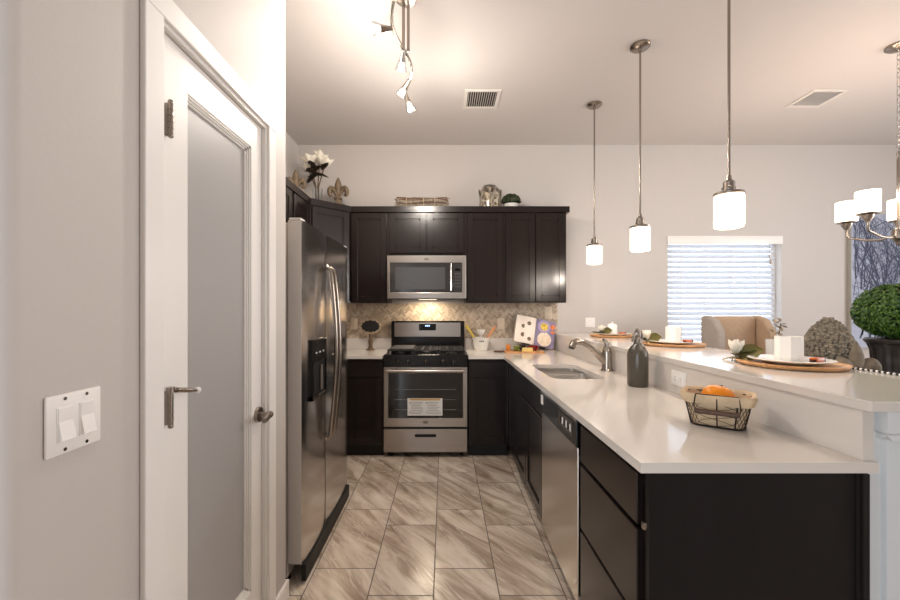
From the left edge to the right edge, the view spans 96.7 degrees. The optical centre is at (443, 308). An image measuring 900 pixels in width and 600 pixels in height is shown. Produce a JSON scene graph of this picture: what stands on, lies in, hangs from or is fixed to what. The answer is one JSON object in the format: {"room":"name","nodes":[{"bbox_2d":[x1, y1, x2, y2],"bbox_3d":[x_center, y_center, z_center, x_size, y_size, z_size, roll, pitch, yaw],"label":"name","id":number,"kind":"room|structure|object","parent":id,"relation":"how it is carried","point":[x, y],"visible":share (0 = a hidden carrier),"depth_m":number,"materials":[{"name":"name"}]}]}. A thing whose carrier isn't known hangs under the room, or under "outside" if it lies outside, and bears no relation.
{"room":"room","nodes":[
{"label":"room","id":0,"kind":"room"},
{"bbox_2d":[0,0,285,599],"bbox_3d":[-2.014,-0.195,1.245,2.573,3.050,1.180,0,0,0],"label":"wall","id":1,"kind":"structure","parent":0,"point":[70,69],"depth_m":0.80,"materials":[{"name":"grey paint"}]},
{"bbox_2d":[44,386,99,459],"bbox_3d":[-0.719,0.218,0.782,0.016,0.114,0.116,0,0,0],"label":"light switch","id":2,"kind":"object","parent":1,"relation":"attached to","point":[71,419],"visible":1,"depth_m":0.77,"materials":[{"name":"white plastic"}]},
{"bbox_2d":[140,0,275,599],"bbox_3d":[-0.778,0.260,1.326,0.133,2.141,0.744,0,0,0],"label":"trim","id":3,"kind":"structure","parent":1,"relation":"attached to","point":[157,17],"depth_m":1.00,"materials":[{"name":"white paint"}]},
{"bbox_2d":[164,33,273,599],"bbox_3d":[-0.720,0.294,1.326,0.111,2.047,0.584,0,0,0],"label":"door","id":4,"kind":"structure","parent":1,"relation":"in","point":[214,414],"depth_m":1.29,"materials":[{"name":"white paint"}]},
{"bbox_2d":[276,579,288,599],"bbox_3d":[-0.760,1.288,1.773,0.093,0.085,0.150,0,0,0],"label":"baseboard","id":5,"kind":"structure","parent":1,"relation":"attached to","point":[283,594],"depth_m":1.79,"materials":[{"name":"white paint"}]},
{"bbox_2d":[286,132,297,177],"bbox_3d":[-1.594,-0.195,3.013,0.120,3.050,2.355,0,0,0],"label":"wall","id":6,"kind":"structure","parent":0,"point":[291,146],"depth_m":4.02,"materials":[{"name":"grey paint"}]},
{"bbox_2d":[286,187,291,222],"bbox_3d":[-1.361,-0.750,2.678,0.342,0.440,0.955,0,0,0],"label":"upper cabinet","id":7,"kind":"object","parent":6,"relation":"attached to","point":[288,191],"visible":0.13,"depth_m":3.07,"materials":[{"name":"brown wood"}]},
{"bbox_2d":[292,192,309,223],"bbox_3d":[-1.361,-0.515,3.361,0.342,0.910,0.413,0,0,0],"label":"upper cabinet","id":8,"kind":"object","parent":6,"relation":"attached to","point":[300,208],"visible":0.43,"depth_m":3.32,"materials":[{"name":"brown wood"}]},
{"bbox_2d":[286,169,306,188],"bbox_3d":[-1.335,-1.115,3.600,0.188,0.290,0.061,0,0,-20],"label":"ornament","id":9,"kind":"object","parent":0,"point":[295,179],"visible":0.43,"depth_m":3.59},
{"bbox_2d":[288,446,574,599],"bbox_3d":[1.300,1.380,0.700,9.400,0.100,7.400,0,0,0],"label":"floor","id":10,"kind":"structure","parent":0,"point":[410,525],"depth_m":2.31,"materials":[{"name":"tile"}]},
{"bbox_2d":[286,218,348,580],"bbox_3d":[-1.020,0.445,2.378,0.839,1.770,0.908,0,0,0],"label":"refrigerator","id":11,"kind":"object","parent":10,"relation":"on","point":[317,488],"visible":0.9,"depth_m":2.07,"materials":[{"name":"silver metal"}]},
{"bbox_2d":[347,358,384,454],"bbox_3d":[-0.850,0.888,3.876,0.600,0.884,0.622,0,0,0],"label":"base cabinet","id":12,"kind":"object","parent":10,"relation":"on","point":[365,377],"visible":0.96,"depth_m":3.57,"materials":[{"name":"brown wood"}]},
{"bbox_2d":[347,338,390,358],"bbox_3d":[-1.040,0.374,3.867,0.985,0.140,0.644,0,0,0],"label":"countertop","id":13,"kind":"structure","parent":12,"relation":"on","point":[356,347],"depth_m":4.17,"materials":[{"name":"white stone"}]},
{"bbox_2d":[360,319,380,349],"bbox_3d":[-0.745,0.259,4.066,0.216,0.314,0.090,0,0,0],"label":"chalkboard sign","id":14,"kind":"object","parent":13,"relation":"on","point":[368,326],"visible":0.99,"depth_m":4.05,"materials":[{"name":"black"}]},
{"bbox_2d":[384,321,466,455],"bbox_3d":[-0.165,0.727,3.837,0.752,1.207,0.656,0,0,0],"label":"gas range","id":15,"kind":"object","parent":10,"relation":"on","point":[425,364],"visible":1,"depth_m":3.58,"materials":[{"name":"silver metal"}]},
{"bbox_2d":[410,402,440,413],"bbox_3d":[-0.165,0.884,3.572,0.282,0.105,0.001,0,0,0],"label":"print","id":16,"kind":"object","parent":15,"relation":"attached to","point":[415,407],"depth_m":3.57,"materials":[{"name":"grey paper"}]},
{"bbox_2d":[384,349,466,355],"bbox_3d":[-0.165,0.424,3.851,0.752,0.022,0.498,0,0,0],"label":"cooktop","id":17,"kind":"object","parent":15,"relation":"in","point":[391,353],"depth_m":3.69,"materials":[{"name":"black metal"}]},
{"bbox_2d":[467,357,507,454],"bbox_3d":[0.398,0.888,3.876,0.352,0.884,0.622,0,0,0],"label":"base cabinet","id":18,"kind":"object","parent":10,"relation":"on","point":[487,379],"visible":0.98,"depth_m":3.57,"materials":[{"name":"brown wood"}]},
{"bbox_2d":[508,363,582,518],"bbox_3d":[0.842,0.888,2.925,0.570,0.884,1.315,0,0,0],"label":"base cabinet","id":19,"kind":"object","parent":10,"relation":"on","point":[524,397],"visible":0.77,"depth_m":2.70,"materials":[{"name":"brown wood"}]},
{"bbox_2d":[465,336,878,472],"bbox_3d":[0.697,0.360,2.635,0.960,0.168,3.108,0,0,0],"label":"countertop","id":20,"kind":"structure","parent":19,"relation":"on","point":[650,427],"depth_m":1.35,"materials":[{"name":"white stone"}]},
{"bbox_2d":[471,337,489,350],"bbox_3d":[0.369,0.351,4.060,0.195,0.129,0.184,0,0,0],"label":"bucket","id":21,"kind":"object","parent":20,"relation":"on","point":[480,344],"visible":0.95,"depth_m":4.00,"materials":[{"name":"white ceramic"}]},
{"bbox_2d":[465,325,474,337],"bbox_3d":[0.287,0.281,4.046,0.152,0.247,0.030,0,0,-6],"label":"spatula","id":22,"kind":"object","parent":21,"relation":"in","point":[466,326],"visible":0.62,"depth_m":4.03,"materials":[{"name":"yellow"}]},
{"bbox_2d":[477,330,484,337],"bbox_3d":[0.375,0.307,4.070,0.090,0.192,0.090,0,0,0],"label":"scoop","id":23,"kind":"object","parent":21,"relation":"in","point":[480,332],"visible":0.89,"depth_m":4.04,"materials":[{"name":"white plastic"}]},
{"bbox_2d":[486,326,495,337],"bbox_3d":[0.458,0.288,4.045,0.142,0.232,0.034,0,0,5],"label":"wooden spoon","id":24,"kind":"object","parent":21,"relation":"in","point":[494,327],"visible":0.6,"depth_m":4.04,"materials":[{"name":"brown wood"}]},
{"bbox_2d":[494,350,543,353],"bbox_3d":[0.715,0.408,3.845,0.470,0.016,0.170,0,0,6],"label":"cutting board","id":25,"kind":"object","parent":20,"relation":"on","point":[504,351],"visible":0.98,"depth_m":3.77,"materials":[{"name":"brown wood"}]},
{"bbox_2d":[513,343,519,350],"bbox_3d":[0.694,0.365,3.828,0.061,0.071,0.078,0,0,0],"label":"grape bunch","id":26,"kind":"object","parent":25,"relation":"on","point":[515,348],"visible":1,"depth_m":3.81,"materials":[{"name":"green food"}]},
{"bbox_2d":[522,347,532,351],"bbox_3d":[0.785,0.383,3.785,0.100,0.035,0.060,0,0,0],"label":"cheese wedge","id":27,"kind":"object","parent":25,"relation":"on","point":[528,349],"visible":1,"depth_m":3.76,"materials":[{"name":"yellow food"}]},
{"bbox_2d":[526,343,538,350],"bbox_3d":[0.840,0.365,3.831,0.124,0.071,0.080,0,0,0],"label":"grape bunch","id":28,"kind":"object","parent":25,"relation":"on","point":[535,347],"visible":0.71,"depth_m":3.82,"materials":[{"name":"red food"}]},
{"bbox_2d":[537,368,596,378],"bbox_3d":[0.811,0.537,2.690,0.339,0.186,0.642,0,0,0],"label":"sink","id":29,"kind":"object","parent":20,"relation":"in","point":[558,373],"visible":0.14,"depth_m":2.79,"materials":[{"name":"silver metal"}]},
{"bbox_2d":[569,338,612,371],"bbox_3d":[0.985,0.306,2.687,0.311,0.220,0.080,0,0,-6],"label":"kitchen faucet","id":30,"kind":"object","parent":20,"relation":"on","point":[605,357],"visible":1,"depth_m":2.67,"materials":[{"name":"silver metal"}]},
{"bbox_2d":[627,328,648,387],"bbox_3d":[1.046,0.259,2.160,0.106,0.314,0.106,0,0,0],"label":"bottle","id":31,"kind":"object","parent":20,"relation":"on","point":[637,354],"visible":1,"depth_m":2.12,"materials":[{"name":"grey glass"}]},
{"bbox_2d":[671,370,685,386],"bbox_3d":[1.143,0.340,1.950,0.008,0.072,0.116,0,0,0],"label":"wall outlet","id":32,"kind":"object","parent":20,"relation":"attached to","point":[678,378],"visible":0.99,"depth_m":1.95,"materials":[{"name":"white plastic"}]},
{"bbox_2d":[680,386,757,430],"bbox_3d":[0.978,0.355,1.430,0.227,0.119,0.194,0,0,37],"label":"wire basket","id":33,"kind":"object","parent":20,"relation":"on","point":[718,411],"visible":1,"depth_m":1.38,"materials":[{"name":"brown"}]},
{"bbox_2d":[701,385,734,396],"bbox_3d":[0.984,0.316,1.435,0.105,0.089,0.096,0,0,0],"label":"orange","id":34,"kind":"object","parent":33,"relation":"in","point":[720,390],"visible":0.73,"depth_m":1.41,"materials":[{"name":"orange food"}]},
{"bbox_2d":[541,390,583,599],"bbox_3d":[0.838,0.890,1.957,0.585,0.880,0.606,0,0,0],"label":"dishwasher","id":35,"kind":"object","parent":10,"relation":"on","point":[561,432],"visible":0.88,"depth_m":1.85,"materials":[{"name":"silver metal"}]},
{"bbox_2d":[581,425,869,599],"bbox_3d":[0.850,0.888,1.364,0.604,0.884,0.568,0,0,0],"label":"base cabinet","id":36,"kind":"object","parent":10,"relation":"on","point":[645,536],"visible":0.91,"depth_m":1.09,"materials":[{"name":"brown wood"}]},
{"bbox_2d":[701,316,775,353],"bbox_3d":[2.675,0.696,3.480,0.530,1.268,0.560,0,0,0],"label":"wingback chair","id":37,"kind":"object","parent":10,"relation":"on","point":[716,331],"visible":0.32,"depth_m":3.66,"materials":[{"name":"beige fabric"}]},
{"bbox_3d":[2.950,0.950,2.495,1.100,0.760,1.290,0,0,0],"label":"dining table","id":38,"kind":"object","parent":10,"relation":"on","visible":0},
{"bbox_2d":[765,318,786,354],"bbox_3d":[2.504,0.317,3.017,0.130,0.507,0.120,0,0,42],"label":"flower sprig","id":39,"kind":"object","parent":38,"relation":"on","point":[769,343],"visible":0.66,"depth_m":3.00,"materials":[{"name":"grey plant"}]},
{"bbox_2d":[765,339,773,354],"bbox_3d":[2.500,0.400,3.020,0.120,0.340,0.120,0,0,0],"label":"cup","id":40,"kind":"object","parent":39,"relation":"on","point":[769,343],"depth_m":3.00,"materials":[{"name":"white ceramic"}]},
{"bbox_2d":[804,317,855,359],"bbox_3d":[2.555,0.312,2.660,0.282,0.515,0.282,0,0,0],"label":"finial","id":41,"kind":"object","parent":38,"relation":"on","point":[828,338],"visible":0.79,"depth_m":2.59,"materials":[{"name":"grey stone"}]},
{"bbox_2d":[835,341,881,370],"bbox_3d":[2.475,0.381,2.400,0.245,0.378,0.079,0,0,8],"label":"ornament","id":42,"kind":"object","parent":38,"relation":"on","point":[856,358],"visible":0.23,"depth_m":2.38,"materials":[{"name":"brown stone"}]},
{"bbox_2d":[850,283,899,373],"bbox_3d":[2.938,0.203,2.600,0.430,0.734,0.428,0,0,0],"label":"potted plant","id":43,"kind":"object","parent":38,"relation":"on","point":[876,311],"visible":0.98,"depth_m":2.56,"materials":[{"name":"green plant"}]},
{"bbox_2d":[865,342,899,373],"bbox_3d":[2.950,0.328,2.600,0.294,0.205,0.294,0,0,0],"label":"planter","id":44,"kind":"object","parent":43,"relation":"on","point":[887,353],"depth_m":2.55,"materials":[{"name":"grey metal"}]},
{"bbox_2d":[286,0,899,144],"bbox_3d":[1.300,-1.770,0.700,9.400,0.100,7.400,0,0,0],"label":"ceiling","id":45,"kind":"structure","parent":0,"point":[548,59],"depth_m":2.88,"materials":[{"name":"grey paint"}]},
{"bbox_2d":[371,0,415,111],"bbox_3d":[-0.240,-1.514,2.270,0.197,0.411,0.834,0,0,9],"label":"track light","id":46,"kind":"object","parent":45,"relation":"attached to","point":[377,28],"visible":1,"depth_m":2.19,"materials":[{"name":"silver metal"}]},
{"bbox_2d":[463,89,501,108],"bbox_3d":[0.307,-1.715,3.275,0.290,0.011,0.290,0,0,0],"label":"ceiling vent","id":47,"kind":"object","parent":45,"relation":"in","point":[473,98],"visible":1,"depth_m":3.26,"materials":[{"name":"white metal"}]},
{"bbox_2d":[586,100,601,264],"bbox_3d":[1.263,-1.049,3.360,0.126,1.342,0.126,0,0,0],"label":"pendant lamp","id":48,"kind":"object","parent":45,"relation":"hanging from","point":[594,250],"visible":1,"depth_m":3.33,"materials":[{"name":"white glass"}]},
{"bbox_2d":[630,39,650,251],"bbox_3d":[1.280,-1.049,2.610,0.126,1.342,0.126,0,0,0],"label":"pendant lamp","id":49,"kind":"object","parent":45,"relation":"hanging from","point":[640,233],"visible":1,"depth_m":2.59,"materials":[{"name":"white glass"}]},
{"bbox_2d":[713,0,745,229],"bbox_3d":[1.325,-1.049,1.860,0.126,1.342,0.126,0,0,0],"label":"pendant lamp","id":50,"kind":"object","parent":45,"relation":"hanging from","point":[729,203],"visible":1,"depth_m":1.84,"materials":[{"name":"white glass"}]},
{"bbox_2d":[786,89,849,106],"bbox_3d":[3.040,-1.715,3.265,0.280,0.011,0.270,0,0,0],"label":"ceiling vent","id":51,"kind":"object","parent":45,"relation":"in","point":[817,97],"visible":1,"depth_m":3.25,"materials":[{"name":"white metal"}]},
{"bbox_2d":[835,41,899,245],"bbox_3d":[2.950,-1.066,2.598,0.583,1.308,0.590,0,0,0],"label":"chandelier","id":52,"kind":"object","parent":45,"relation":"hanging from","point":[867,203],"visible":1,"depth_m":2.61,"materials":[{"name":"white glass"}]},
{"bbox_2d":[298,145,898,357],"bbox_3d":[2.000,-0.195,4.270,8.000,3.050,0.160,0,0,0],"label":"wall","id":53,"kind":"structure","parent":0,"point":[793,191],"depth_m":4.19,"materials":[{"name":"grey paint"}]},
{"bbox_2d":[310,205,350,302],"bbox_3d":[-1.217,-0.515,3.879,0.630,0.910,0.618,0,0,0],"label":"upper cabinet","id":54,"kind":"object","parent":53,"relation":"attached to","point":[335,224],"visible":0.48,"depth_m":3.75,"materials":[{"name":"brown wood"}]},
{"bbox_2d":[301,149,333,199],"bbox_3d":[-1.233,-1.258,3.887,0.334,0.577,0.256,0,0,0],"label":"flower vase","id":55,"kind":"object","parent":54,"relation":"on","point":[323,160],"visible":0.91,"depth_m":3.85,"materials":[{"name":"clear glass"}]},
{"bbox_2d":[327,177,348,204],"bbox_3d":[-1.045,-1.137,3.950,0.217,0.335,0.070,0,0,0],"label":"ornament","id":56,"kind":"object","parent":54,"relation":"on","point":[338,190],"visible":0.86,"depth_m":3.93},
{"bbox_2d":[351,213,391,302],"bbox_3d":[-0.723,-0.515,4.019,0.355,0.910,0.338,0,0,0],"label":"upper cabinet","id":57,"kind":"object","parent":53,"relation":"attached to","point":[369,231],"visible":0.98,"depth_m":3.86,"materials":[{"name":"brown wood"}]},
{"bbox_2d":[388,213,465,255],"bbox_3d":[-0.168,-0.743,4.019,0.755,0.455,0.338,0,0,0],"label":"upper cabinet","id":58,"kind":"object","parent":53,"relation":"attached to","point":[409,234],"visible":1,"depth_m":3.85,"materials":[{"name":"brown wood"}]},
{"bbox_2d":[394,197,449,205],"bbox_3d":[-0.217,-1.047,3.950,0.547,0.122,0.107,0,0,0],"label":"bundle","id":59,"kind":"object","parent":58,"relation":"on","point":[400,201],"visible":0.83,"depth_m":3.92,"materials":[{"name":"beige wicker"}]},
{"bbox_2d":[387,256,465,299],"bbox_3d":[-0.165,-0.298,3.957,0.748,0.416,0.442,0,0,0],"label":"microwave","id":60,"kind":"object","parent":58,"relation":"attached to","point":[408,277],"visible":1,"depth_m":3.78,"materials":[{"name":"silver metal"}]},
{"bbox_2d":[286,178,569,213],"bbox_3d":[-0.261,-0.960,3.572,3.119,0.056,1.216,0,0,-35],"label":"crown molding","id":61,"kind":"structure","parent":53,"relation":"attached to","point":[311,201],"depth_m":3.84,"materials":[{"name":"brown wood"}]},
{"bbox_2d":[347,303,556,337],"bbox_3d":[-0.173,0.171,4.186,2.717,0.459,0.008,0,0,0],"label":"tile backsplash","id":62,"kind":"structure","parent":53,"relation":"attached to","point":[478,316],"depth_m":4.18,"materials":[{"name":"beige tile"}]},
{"bbox_2d":[351,318,356,328],"bbox_3d":[-0.940,0.155,4.177,0.072,0.116,0.008,0,0,0],"label":"wall outlet","id":63,"kind":"object","parent":62,"relation":"attached to","point":[353,320],"visible":1,"depth_m":4.17,"materials":[{"name":"beige plastic"}]},
{"bbox_2d":[498,318,503,328],"bbox_3d":[0.595,0.155,4.177,0.072,0.116,0.008,0,0,0],"label":"wall outlet","id":64,"kind":"object","parent":62,"relation":"attached to","point":[500,320],"visible":1,"depth_m":4.17,"materials":[{"name":"beige plastic"}]},
{"bbox_2d":[545,307,551,318],"bbox_3d":[1.090,0.040,4.177,0.080,0.130,0.008,0,0,0],"label":"wall outlet","id":65,"kind":"object","parent":62,"relation":"attached to","point":[548,310],"visible":1,"depth_m":4.17,"materials":[{"name":"beige plastic"}]},
{"bbox_2d":[464,213,503,302],"bbox_3d":[0.396,-0.515,4.019,0.372,0.910,0.338,0,0,0],"label":"upper cabinet","id":66,"kind":"object","parent":53,"relation":"attached to","point":[484,231],"visible":0.99,"depth_m":3.86,"materials":[{"name":"brown wood"}]},
{"bbox_2d":[478,184,501,206],"bbox_3d":[0.455,-1.101,3.950,0.230,0.262,0.231,0,0,0],"label":"glass lantern","id":67,"kind":"object","parent":66,"relation":"on","point":[489,195],"visible":0.82,"depth_m":3.86,"materials":[{"name":"grey metal"}]},
{"bbox_2d":[504,213,565,302],"bbox_3d":[0.882,-0.515,4.019,0.600,0.910,0.338,0,0,0],"label":"upper cabinet","id":68,"kind":"object","parent":53,"relation":"attached to","point":[534,243],"visible":0.99,"depth_m":3.85,"materials":[{"name":"brown wood"}]},
{"bbox_2d":[501,193,520,205],"bbox_3d":[0.664,-1.056,3.950,0.202,0.172,0.198,0,0,0],"label":"boxwood","id":69,"kind":"object","parent":68,"relation":"on","point":[510,199],"visible":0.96,"depth_m":3.89,"materials":[{"name":"green plant"}]},
{"bbox_2d":[504,203,518,205],"bbox_3d":[0.663,-1.001,3.950,0.148,0.062,0.148,0,0,0],"label":"pot","id":70,"kind":"object","parent":69,"relation":"on","point":[505,204],"depth_m":3.89,"materials":[{"name":"white ceramic"}]},
{"bbox_2d":[585,318,594,326],"bbox_3d":[1.530,0.140,4.186,0.100,0.100,0.008,0,0,0],"label":"wall outlet","id":71,"kind":"object","parent":53,"relation":"attached to","point":[589,322],"visible":1,"depth_m":4.18,"materials":[{"name":"white plastic"}]},
{"bbox_2d":[667,236,782,342],"bbox_3d":[2.940,-0.160,4.212,1.206,1.210,0.068,0,0,0],"label":"window blind","id":72,"kind":"object","parent":53,"relation":"attached to","point":[680,240],"visible":0.68,"depth_m":4.22,"materials":[{"name":"white plastic"}]},
{"bbox_2d":[767,244,774,327],"bbox_3d":[2.940,-0.145,4.295,1.190,1.230,0.050,0,0,0],"label":"window","id":73,"kind":"structure","parent":53,"relation":"in","point":[773,249],"depth_m":4.27,"materials":[{"name":"white plastic"}]},
{"bbox_2d":[847,214,899,347],"bbox_3d":[4.840,-0.290,4.169,1.236,1.396,0.041,0,0,0],"label":"picture","id":74,"kind":"object","parent":53,"relation":"attached to","point":[870,264],"visible":0.61,"depth_m":4.15,"materials":[{"name":"grey"}]},
{"bbox_2d":[868,430,880,599],"bbox_3d":[1.226,0.803,2.651,0.147,1.054,3.078,0,0,0],"label":"wall","id":75,"kind":"structure","parent":0,"point":[875,478],"depth_m":1.11,"materials":[{"name":"white paint"}]},
{"bbox_2d":[555,333,899,411],"bbox_3d":[1.423,0.261,2.627,0.573,0.028,3.125,0,0,0],"label":"bar","id":76,"kind":"object","parent":75,"relation":"on","point":[869,391],"visible":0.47,"depth_m":1.45,"materials":[{"name":"white stone"}]},
{"bbox_2d":[589,333,632,337],"bbox_3d":[1.500,0.237,3.570,0.381,0.019,0.381,0,0,0],"label":"charger plate","id":77,"kind":"object","parent":76,"relation":"on","point":[594,334],"visible":0.69,"depth_m":3.44,"materials":[{"name":"beige wood"}]},
{"bbox_2d":[592,325,611,335],"bbox_3d":[1.403,0.195,3.578,0.146,0.102,0.156,0,0,0],"label":"bloom","id":78,"kind":"object","parent":77,"relation":"on","point":[602,329],"visible":0.82,"depth_m":3.57,"materials":[{"name":"beige plant"}]},
{"bbox_2d":[596,332,630,335],"bbox_3d":[1.504,0.224,3.576,0.300,0.020,0.300,0,0,0],"label":"dinner plate","id":79,"kind":"object","parent":77,"relation":"on","point":[617,334],"visible":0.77,"depth_m":3.49,"materials":[{"name":"white ceramic"}]},
{"bbox_2d":[607,322,616,333],"bbox_3d":[1.504,0.169,3.586,0.100,0.114,0.084,0,0,-35],"label":"sugar pot","id":80,"kind":"object","parent":79,"relation":"on","point":[612,325],"visible":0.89,"depth_m":3.56,"materials":[{"name":"white ceramic"}]},
{"bbox_2d":[642,341,706,347],"bbox_3d":[1.552,0.237,2.710,0.381,0.019,0.381,0,0,0],"label":"charger plate","id":81,"kind":"object","parent":76,"relation":"on","point":[692,345],"visible":0.64,"depth_m":2.57,"materials":[{"name":"beige wood"}]},
{"bbox_2d":[649,339,698,344],"bbox_3d":[1.556,0.224,2.716,0.300,0.020,0.300,0,0,0],"label":"dinner plate","id":82,"kind":"object","parent":81,"relation":"on","point":[661,341],"visible":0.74,"depth_m":2.63,"materials":[{"name":"white ceramic"}]},
{"bbox_2d":[640,330,661,343],"bbox_3d":[1.405,0.195,2.765,0.161,0.102,0.131,0,0,21],"label":"bloom","id":83,"kind":"object","parent":82,"relation":"on","point":[647,335],"visible":0.78,"depth_m":2.75,"materials":[{"name":"beige plant"}]},
{"bbox_2d":[665,326,681,341],"bbox_3d":[1.587,0.173,2.741,0.125,0.105,0.098,0,0,0],"label":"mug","id":84,"kind":"object","parent":82,"relation":"on","point":[672,333],"visible":0.97,"depth_m":2.70,"materials":[{"name":"white ceramic"}]},
{"bbox_2d":[722,339,763,361],"bbox_3d":[1.398,0.195,1.882,0.131,0.102,0.155,0,0,0],"label":"bloom","id":85,"kind":"object","parent":76,"relation":"on","point":[738,349],"visible":0.97,"depth_m":1.88,"materials":[{"name":"beige plant"}]},
{"bbox_2d":[736,357,852,371],"bbox_3d":[1.502,0.237,1.735,0.381,0.019,0.381,0,0,0],"label":"charger plate","id":86,"kind":"object","parent":76,"relation":"on","point":[835,367],"visible":0.7,"depth_m":1.64,"materials":[{"name":"beige wood"}]},
{"bbox_2d":[747,354,837,365],"bbox_3d":[1.506,0.224,1.741,0.300,0.020,0.300,0,0,0],"label":"dinner plate","id":87,"kind":"object","parent":86,"relation":"on","point":[769,358],"visible":0.75,"depth_m":1.69,"materials":[{"name":"white ceramic"}]},
{"bbox_2d":[774,336,803,360],"bbox_3d":[1.536,0.173,1.766,0.126,0.105,0.100,0,0,0],"label":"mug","id":88,"kind":"object","parent":87,"relation":"on","point":[786,348],"visible":0.99,"depth_m":1.73,"materials":[{"name":"white ceramic"}]},
{"bbox_2d":[809,357,825,362],"bbox_3d":[1.569,0.214,1.681,0.063,0.022,0.029,0,0,-20],"label":"treat","id":89,"kind":"object","parent":87,"relation":"on","point":[811,359],"visible":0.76,"depth_m":1.67,"materials":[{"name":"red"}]},
{"bbox_2d":[852,367,899,375],"bbox_3d":[1.682,0.242,1.389,0.011,0.010,0.627,0,0,-1],"label":"strand","id":90,"kind":"object","parent":76,"relation":"on","point":[855,368],"visible":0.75,"depth_m":1.55,"materials":[{"name":"white plastic"}]},
{"bbox_2d":[874,412,899,599],"bbox_3d":[1.318,0.803,1.144,0.244,1.054,0.132,0,0,0],"label":"trim","id":91,"kind":"structure","parent":75,"relation":"attached to","point":[886,424],"depth_m":1.10,"materials":[{"name":"white paint"}]},
{"bbox_3d":[0.920,0.255,4.061,0.344,0.302,0.144,0,0,0],"label":"book stand","id":92,"kind":"object","parent":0,"visible":0},
{"bbox_2d":[513,314,555,349],"bbox_3d":[0.926,0.234,4.069,0.479,0.365,0.107,0,0,-5],"label":"cookbook","id":93,"kind":"object","parent":92,"relation":"in","point":[528,330],"visible":0.98,"depth_m":4.06,"materials":[{"name":"beige paper"}]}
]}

